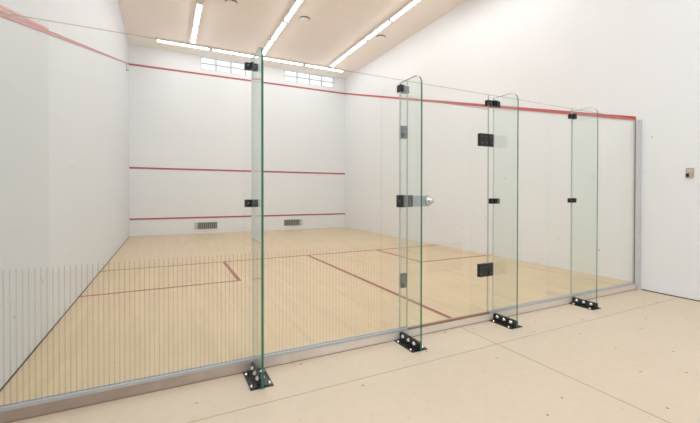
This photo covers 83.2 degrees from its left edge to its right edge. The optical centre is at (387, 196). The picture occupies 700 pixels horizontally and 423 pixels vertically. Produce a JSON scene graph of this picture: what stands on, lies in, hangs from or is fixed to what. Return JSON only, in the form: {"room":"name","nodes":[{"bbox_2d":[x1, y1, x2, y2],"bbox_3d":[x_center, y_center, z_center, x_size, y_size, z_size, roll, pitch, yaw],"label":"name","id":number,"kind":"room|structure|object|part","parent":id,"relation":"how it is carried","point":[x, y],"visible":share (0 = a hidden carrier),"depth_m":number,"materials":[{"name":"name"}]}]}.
{"room":"sports hall","nodes":[
{"label":"sports hall","id":0,"kind":"room"},
{"bbox_2d":[0,0,129,388],"bbox_3d":[-4.275,-1.352,5.629,0.205,5.330,11.060,0,1,-29],"label":"wall","id":1,"kind":"structure","parent":0,"point":[64,88],"depth_m":3.52,"materials":[{"name":"paint"}]},
{"bbox_2d":[0,236,129,391],"bbox_3d":[-4.541,1.102,6.319,0.006,0.009,9.620,0,1,-29],"label":"baseboard","id":2,"kind":"structure","parent":1,"relation":"attached to","point":[25,360],"depth_m":3.22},
{"bbox_2d":[129,45,344,235],"bbox_3d":[-4.232,-1.431,12.113,6.650,5.290,0.206,0,1,-29],"label":"wall","id":3,"kind":"structure","parent":0,"point":[190,125],"depth_m":11.63,"materials":[{"name":"paint"}]},
{"bbox_2d":[194,222,216,228],"bbox_3d":[-5.284,0.837,11.418,0.610,0.195,0.021,0,1,-29],"label":"air vent","id":4,"kind":"object","parent":3,"relation":"in","point":[198,225],"visible":1,"depth_m":11.41,"materials":[{"name":"grey metal"}]},
{"bbox_2d":[201,57,250,75],"bbox_3d":[-4.691,-3.879,11.770,1.658,0.358,0.050,0,1,-29],"label":"window","id":5,"kind":"structure","parent":3,"relation":"in","point":[212,64],"depth_m":11.68,"materials":[{"name":"glass"}]},
{"bbox_2d":[284,219,301,225],"bbox_3d":[-3.039,0.829,12.683,0.595,0.195,0.021,0,1,-29],"label":"air vent","id":6,"kind":"object","parent":3,"relation":"in","point":[291,222],"visible":1,"depth_m":12.67,"materials":[{"name":"grey metal"}]},
{"bbox_2d":[285,70,332,87],"bbox_3d":[-2.575,-3.886,12.963,1.666,0.358,0.050,0,1,-29],"label":"window","id":7,"kind":"structure","parent":3,"relation":"in","point":[292,76],"depth_m":12.95,"materials":[{"name":"glass"}]},
{"bbox_2d":[118,0,466,77],"bbox_3d":[-1.575,-4.081,4.943,9.050,0.150,15.260,0,1,-29],"label":"ceiling","id":8,"kind":"structure","parent":0,"point":[333,26],"depth_m":9.32,"materials":[{"name":"paint"}]},
{"bbox_2d":[155,37,210,50],"bbox_3d":[-5.371,-4.021,10.346,1.288,0.082,0.170,0,1,-29],"label":"fluorescent light","id":9,"kind":"object","parent":8,"relation":"attached to","point":[157,38],"visible":1,"depth_m":10.29,"materials":[{"name":"white plastic"}]},
{"bbox_2d":[157,40,208,49],"bbox_3d":[-5.371,-3.998,10.346,1.201,0.026,0.076,0,1,-29],"label":"diffuser","id":10,"kind":"object","parent":9,"relation":"attached to","point":[163,41],"depth_m":10.32,"materials":[{"name":"white plastic"}]},
{"bbox_2d":[189,23,199,43],"bbox_3d":[-4.746,-4.014,9.651,0.170,0.082,1.218,0,1,-29],"label":"fluorescent light","id":11,"kind":"object","parent":8,"relation":"attached to","point":[194,29],"visible":0.99,"depth_m":9.63,"materials":[{"name":"white plastic"}]},
{"bbox_2d":[191,27,196,42],"bbox_3d":[-4.746,-3.991,9.651,0.076,0.026,1.135,0,1,-29],"label":"diffuser","id":12,"kind":"object","parent":11,"relation":"attached to","point":[193,29],"depth_m":9.67,"materials":[{"name":"white plastic"}]},
{"bbox_2d":[192,0,204,26],"bbox_3d":[-4.143,-4.003,8.581,0.170,0.082,1.218,0,1,-29],"label":"fluorescent light","id":13,"kind":"object","parent":8,"relation":"attached to","point":[199,4],"visible":1,"depth_m":8.49,"materials":[{"name":"white plastic"}]},
{"bbox_2d":[194,5,201,24],"bbox_3d":[-4.143,-3.980,8.582,0.076,0.026,1.135,0,1,-29],"label":"diffuser","id":14,"kind":"object","parent":13,"relation":"attached to","point":[197,8],"depth_m":8.56,"materials":[{"name":"white plastic"}]},
{"bbox_2d":[225,0,236,4],"bbox_3d":[-3.229,-4.020,8.110,0.244,0.035,0.244,0,1,-29],"label":"ceiling vent","id":15,"kind":"object","parent":8,"relation":"in","point":[230,2],"visible":1,"depth_m":8.08,"materials":[{"name":"grey metal"}]},
{"bbox_2d":[211,47,253,56],"bbox_3d":[-4.238,-4.025,10.985,1.288,0.082,0.170,0,1,-29],"label":"fluorescent light","id":16,"kind":"object","parent":8,"relation":"attached to","point":[216,49],"visible":0.58,"depth_m":10.89,"materials":[{"name":"white plastic"}]},
{"bbox_2d":[262,37,274,55],"bbox_3d":[-3.208,-4.019,10.517,0.170,0.082,1.218,0,1,-29],"label":"fluorescent light","id":17,"kind":"object","parent":8,"relation":"attached to","point":[269,43],"visible":0.8,"depth_m":10.40,"materials":[{"name":"white plastic"}]},
{"bbox_2d":[263,41,272,54],"bbox_3d":[-3.209,-3.996,10.518,0.076,0.026,1.135,0,1,-29],"label":"diffuser","id":18,"kind":"object","parent":17,"relation":"attached to","point":[268,44],"depth_m":10.46,"materials":[{"name":"white plastic"}]},
{"bbox_2d":[270,19,287,40],"bbox_3d":[-2.606,-4.008,9.448,0.170,0.082,1.218,0,1,-29],"label":"fluorescent light","id":19,"kind":"object","parent":8,"relation":"attached to","point":[282,24],"visible":0.99,"depth_m":9.43,"materials":[{"name":"white plastic"}]},
{"bbox_2d":[272,23,285,39],"bbox_3d":[-2.606,-3.985,9.449,0.076,0.026,1.135,0,1,-29],"label":"diffuser","id":20,"kind":"object","parent":19,"relation":"attached to","point":[280,26],"depth_m":9.43,"materials":[{"name":"white plastic"}]},
{"bbox_2d":[263,56,304,65],"bbox_3d":[-3.106,-4.028,11.623,1.288,0.082,0.170,0,1,-29],"label":"fluorescent light","id":21,"kind":"object","parent":8,"relation":"attached to","point":[264,57],"visible":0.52,"depth_m":11.58,"materials":[{"name":"white plastic"}]},
{"bbox_2d":[263,58,302,64],"bbox_3d":[-3.106,-4.006,11.623,1.201,0.026,0.076,0,1,-29],"label":"diffuser","id":22,"kind":"object","parent":21,"relation":"attached to","point":[276,59],"depth_m":11.61,"materials":[{"name":"white plastic"}]},
{"bbox_2d":[282,0,304,22],"bbox_3d":[-2.003,-3.997,8.379,0.170,0.082,1.218,0,1,-29],"label":"fluorescent light","id":23,"kind":"object","parent":8,"relation":"attached to","point":[296,4],"visible":1,"depth_m":8.38,"materials":[{"name":"white plastic"}]},
{"bbox_2d":[299,16,309,20],"bbox_3d":[-1.870,-4.025,8.876,0.244,0.035,0.244,0,1,-29],"label":"ceiling vent","id":24,"kind":"object","parent":8,"relation":"in","point":[302,18],"visible":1,"depth_m":8.82,"materials":[{"name":"grey metal"}]},
{"bbox_2d":[304,62,343,72],"bbox_3d":[-1.974,-4.032,12.261,1.288,0.082,0.170,0,1,-29],"label":"fluorescent light","id":25,"kind":"object","parent":8,"relation":"attached to","point":[305,64],"visible":0.95,"depth_m":12.21,"materials":[{"name":"white plastic"}]},
{"bbox_2d":[306,65,341,71],"bbox_3d":[-1.974,-4.009,12.261,1.201,0.026,0.076,0,1,-29],"label":"diffuser","id":26,"kind":"object","parent":25,"relation":"attached to","point":[323,67],"depth_m":12.25,"materials":[{"name":"white plastic"}]},
{"bbox_2d":[329,52,348,66],"bbox_3d":[-1.414,-4.024,11.529,0.170,0.082,1.218,0,1,-29],"label":"fluorescent light","id":27,"kind":"object","parent":8,"relation":"attached to","point":[343,55],"visible":1,"depth_m":11.47,"materials":[{"name":"white plastic"}]},
{"bbox_2d":[331,55,346,66],"bbox_3d":[-1.414,-4.002,11.530,0.076,0.026,1.135,0,1,-29],"label":"diffuser","id":28,"kind":"object","parent":27,"relation":"attached to","point":[339,58],"depth_m":11.51,"materials":[{"name":"white plastic"}]},
{"bbox_2d":[345,37,368,54],"bbox_3d":[-0.811,-4.014,10.460,0.170,0.082,1.218,0,1,-29],"label":"fluorescent light","id":29,"kind":"object","parent":8,"relation":"attached to","point":[362,40],"visible":1,"depth_m":10.40,"materials":[{"name":"white plastic"}]},
{"bbox_2d":[347,40,365,53],"bbox_3d":[-0.811,-3.991,10.460,0.076,0.026,1.135,0,1,-29],"label":"diffuser","id":30,"kind":"object","parent":29,"relation":"attached to","point":[360,42],"depth_m":10.45,"materials":[{"name":"white plastic"}]},
{"bbox_2d":[364,18,392,39],"bbox_3d":[-0.208,-4.003,9.391,0.170,0.082,1.218,0,1,-29],"label":"fluorescent light","id":31,"kind":"object","parent":8,"relation":"attached to","point":[386,21],"visible":0.99,"depth_m":9.34,"materials":[{"name":"white plastic"}]},
{"bbox_2d":[367,22,390,38],"bbox_3d":[-0.208,-3.980,9.391,0.076,0.026,1.135,0,1,-29],"label":"diffuser","id":32,"kind":"object","parent":31,"relation":"attached to","point":[382,25],"depth_m":9.36,"materials":[{"name":"white plastic"}]},
{"bbox_2d":[376,35,385,38],"bbox_3d":[-0.157,-4.031,9.910,0.244,0.035,0.244,0,1,-29],"label":"ceiling vent","id":33,"kind":"object","parent":8,"relation":"in","point":[377,36],"visible":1,"depth_m":9.88,"materials":[{"name":"grey metal"}]},
{"bbox_2d":[388,0,419,21],"bbox_3d":[0.395,-3.992,8.322,0.170,0.082,1.218,0,1,-29],"label":"fluorescent light","id":34,"kind":"object","parent":8,"relation":"attached to","point":[410,3],"visible":1,"depth_m":8.35,"materials":[{"name":"white plastic"}]},
{"bbox_2d":[0,227,629,404],"bbox_3d":[-1.817,1.176,7.845,6.250,0.162,9.659,0,1,-29],"label":"floor","id":35,"kind":"structure","parent":0,"point":[161,303],"depth_m":4.48,"materials":[{"name":"brown wood"}]},
{"bbox_2d":[5,289,699,422],"bbox_3d":[0.787,1.304,0.783,8.650,0.124,5.199,0,1,-29],"label":"floor","id":36,"kind":"structure","parent":0,"point":[634,358],"depth_m":2.61,"materials":[{"name":"beige concrete"}]},
{"bbox_2d":[243,47,273,390],"bbox_3d":[-0.874,0.128,2.638,0.145,2.194,0.350,0,1,-29],"label":"glass fin","id":37,"kind":"object","parent":36,"relation":"on","point":[257,377],"visible":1,"depth_m":2.58,"materials":[{"name":"clear glass"}]},
{"bbox_3d":[-0.871,0.125,2.626,0.014,2.188,0.327,0,1,-29],"label":"fin glass","id":38,"kind":"part","parent":37,"relation":"part of","materials":[{"name":"clear glass"}]},
{"bbox_3d":[-0.870,1.222,2.636,0.145,0.006,0.287,0,1,-29],"label":"plate","id":39,"kind":"part","parent":37,"relation":"part of","materials":[{"name":"black metal"}]},
{"bbox_2d":[0,284,635,422],"bbox_3d":[0.562,1.186,3.627,6.250,0.067,0.024,0,1,-29],"label":"rail","id":40,"kind":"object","parent":36,"relation":"on","point":[50,407],"depth_m":2.72,"materials":[{"name":"silver metal"}]},
{"bbox_2d":[0,326,407,411],"bbox_3d":[-0.998,1.148,2.758,2.680,0.020,0.048,0,1,-29],"label":"channel","id":41,"kind":"object","parent":40,"relation":"on","point":[60,396],"visible":1,"depth_m":2.53,"materials":[{"name":"grey metal"}]},
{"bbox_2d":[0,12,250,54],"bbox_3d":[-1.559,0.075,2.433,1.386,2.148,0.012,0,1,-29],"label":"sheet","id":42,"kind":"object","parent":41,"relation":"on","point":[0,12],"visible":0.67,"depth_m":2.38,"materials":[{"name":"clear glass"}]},
{"bbox_2d":[252,55,406,326],"bbox_3d":[-0.392,0.072,3.092,1.290,2.148,0.012,0,1,-29],"label":"sheet","id":43,"kind":"object","parent":41,"relation":"on","point":[252,55],"visible":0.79,"depth_m":3.41,"materials":[{"name":"clear glass"}]},
{"bbox_2d":[408,312,488,329],"bbox_3d":[0.588,1.145,3.640,0.946,0.014,0.026,0,1,-29],"label":"threshold","id":44,"kind":"object","parent":40,"relation":"on","point":[483,313],"visible":1,"depth_m":3.61,"materials":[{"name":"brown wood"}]},
{"bbox_2d":[407,98,493,326],"bbox_3d":[0.637,0.138,3.640,1.029,1.992,0.100,0,1,-29],"label":"door","id":45,"kind":"structure","parent":44,"relation":"on","point":[483,269],"depth_m":3.81,"materials":[{"name":"clear glass"}]},
{"bbox_3d":[0.381,0.037,3.467,0.074,0.074,0.052,0,1,-29],"label":"knob","id":46,"kind":"part","parent":45,"relation":"part of","materials":[{"name":"metal"}]},
{"bbox_2d":[486,282,635,313],"bbox_3d":[2.138,1.137,4.526,2.620,0.020,0.048,0,1,-29],"label":"channel","id":47,"kind":"object","parent":40,"relation":"on","point":[630,283],"visible":0.98,"depth_m":4.36,"materials":[{"name":"grey metal"}]},
{"bbox_2d":[487,95,571,311],"bbox_3d":[1.555,0.065,4.189,1.280,2.148,0.012,0,1,-29],"label":"sheet","id":48,"kind":"object","parent":47,"relation":"on","point":[492,95],"visible":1,"depth_m":4.49,"materials":[{"name":"clear glass"}]},
{"bbox_2d":[394,75,426,352],"bbox_3d":[0.189,0.125,3.238,0.154,2.194,0.348,0,1,-29],"label":"glass fin","id":49,"kind":"object","parent":36,"relation":"on","point":[408,342],"visible":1,"depth_m":3.34,"materials":[{"name":"clear glass"}]},
{"bbox_3d":[0.189,0.121,3.225,0.014,2.188,0.325,0,1,-29],"label":"fin glass","id":50,"kind":"part","parent":49,"relation":"part of","materials":[{"name":"clear glass"}]},
{"bbox_3d":[0.190,1.219,3.234,0.145,0.006,0.287,0,1,-29],"label":"plate","id":51,"kind":"part","parent":49,"relation":"part of","materials":[{"name":"black metal"}]},
{"bbox_2d":[407,81,488,108],"bbox_3d":[0.586,-0.935,3.633,0.942,0.141,0.012,0,1,-29],"label":"glass","id":52,"kind":"object","parent":49,"relation":"attached to","point":[407,81],"visible":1,"depth_m":3.63,"materials":[{"name":"clear glass"}]},
{"bbox_2d":[485,93,521,328],"bbox_3d":[1.115,0.121,3.768,0.170,2.194,0.334,0,1,-29],"label":"glass fin","id":53,"kind":"object","parent":36,"relation":"on","point":[499,319],"visible":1,"depth_m":3.79,"materials":[{"name":"clear glass"}]},
{"bbox_3d":[1.134,1.216,3.767,0.145,0.006,0.287,0,1,-29],"label":"plate","id":54,"kind":"part","parent":53,"relation":"part of","materials":[{"name":"black metal"}]},
{"bbox_2d":[567,107,599,309],"bbox_3d":[2.191,0.118,4.375,0.145,2.194,0.334,0,1,-29],"label":"glass fin","id":55,"kind":"object","parent":36,"relation":"on","point":[579,302],"visible":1,"depth_m":4.38,"materials":[{"name":"clear glass"}]},
{"bbox_3d":[2.199,1.212,4.367,0.145,0.006,0.287,0,1,-29],"label":"plate","id":56,"kind":"part","parent":55,"relation":"part of","materials":[{"name":"black metal"}]},
{"bbox_2d":[345,0,699,300],"bbox_3d":[2.269,-1.354,7.138,0.212,5.330,14.860,0,1,-29],"label":"wall","id":57,"kind":"structure","parent":0,"point":[633,59],"depth_m":6.47,"materials":[{"name":"paint"}]},
{"bbox_2d":[632,120,641,289],"bbox_3d":[3.270,0.104,5.137,0.042,2.213,0.090,0,1,-29],"label":"channel","id":58,"kind":"object","parent":57,"relation":"attached to","point":[637,125],"visible":1,"depth_m":5.11,"materials":[{"name":"grey metal"}]},
{"bbox_2d":[642,289,699,301],"bbox_3d":[4.571,1.228,2.873,0.005,0.011,5.125,0,1,-29],"label":"baseboard","id":59,"kind":"structure","parent":57,"relation":"attached to","point":[642,289],"depth_m":4.80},
{"bbox_2d":[686,168,693,177],"bbox_3d":[3.568,-0.282,4.627,0.020,0.120,0.084,0,1,-29],"label":"wall switch","id":60,"kind":"object","parent":57,"relation":"attached to","point":[689,171],"visible":1,"depth_m":4.62,"materials":[{"name":"beige plastic"}]}
]}

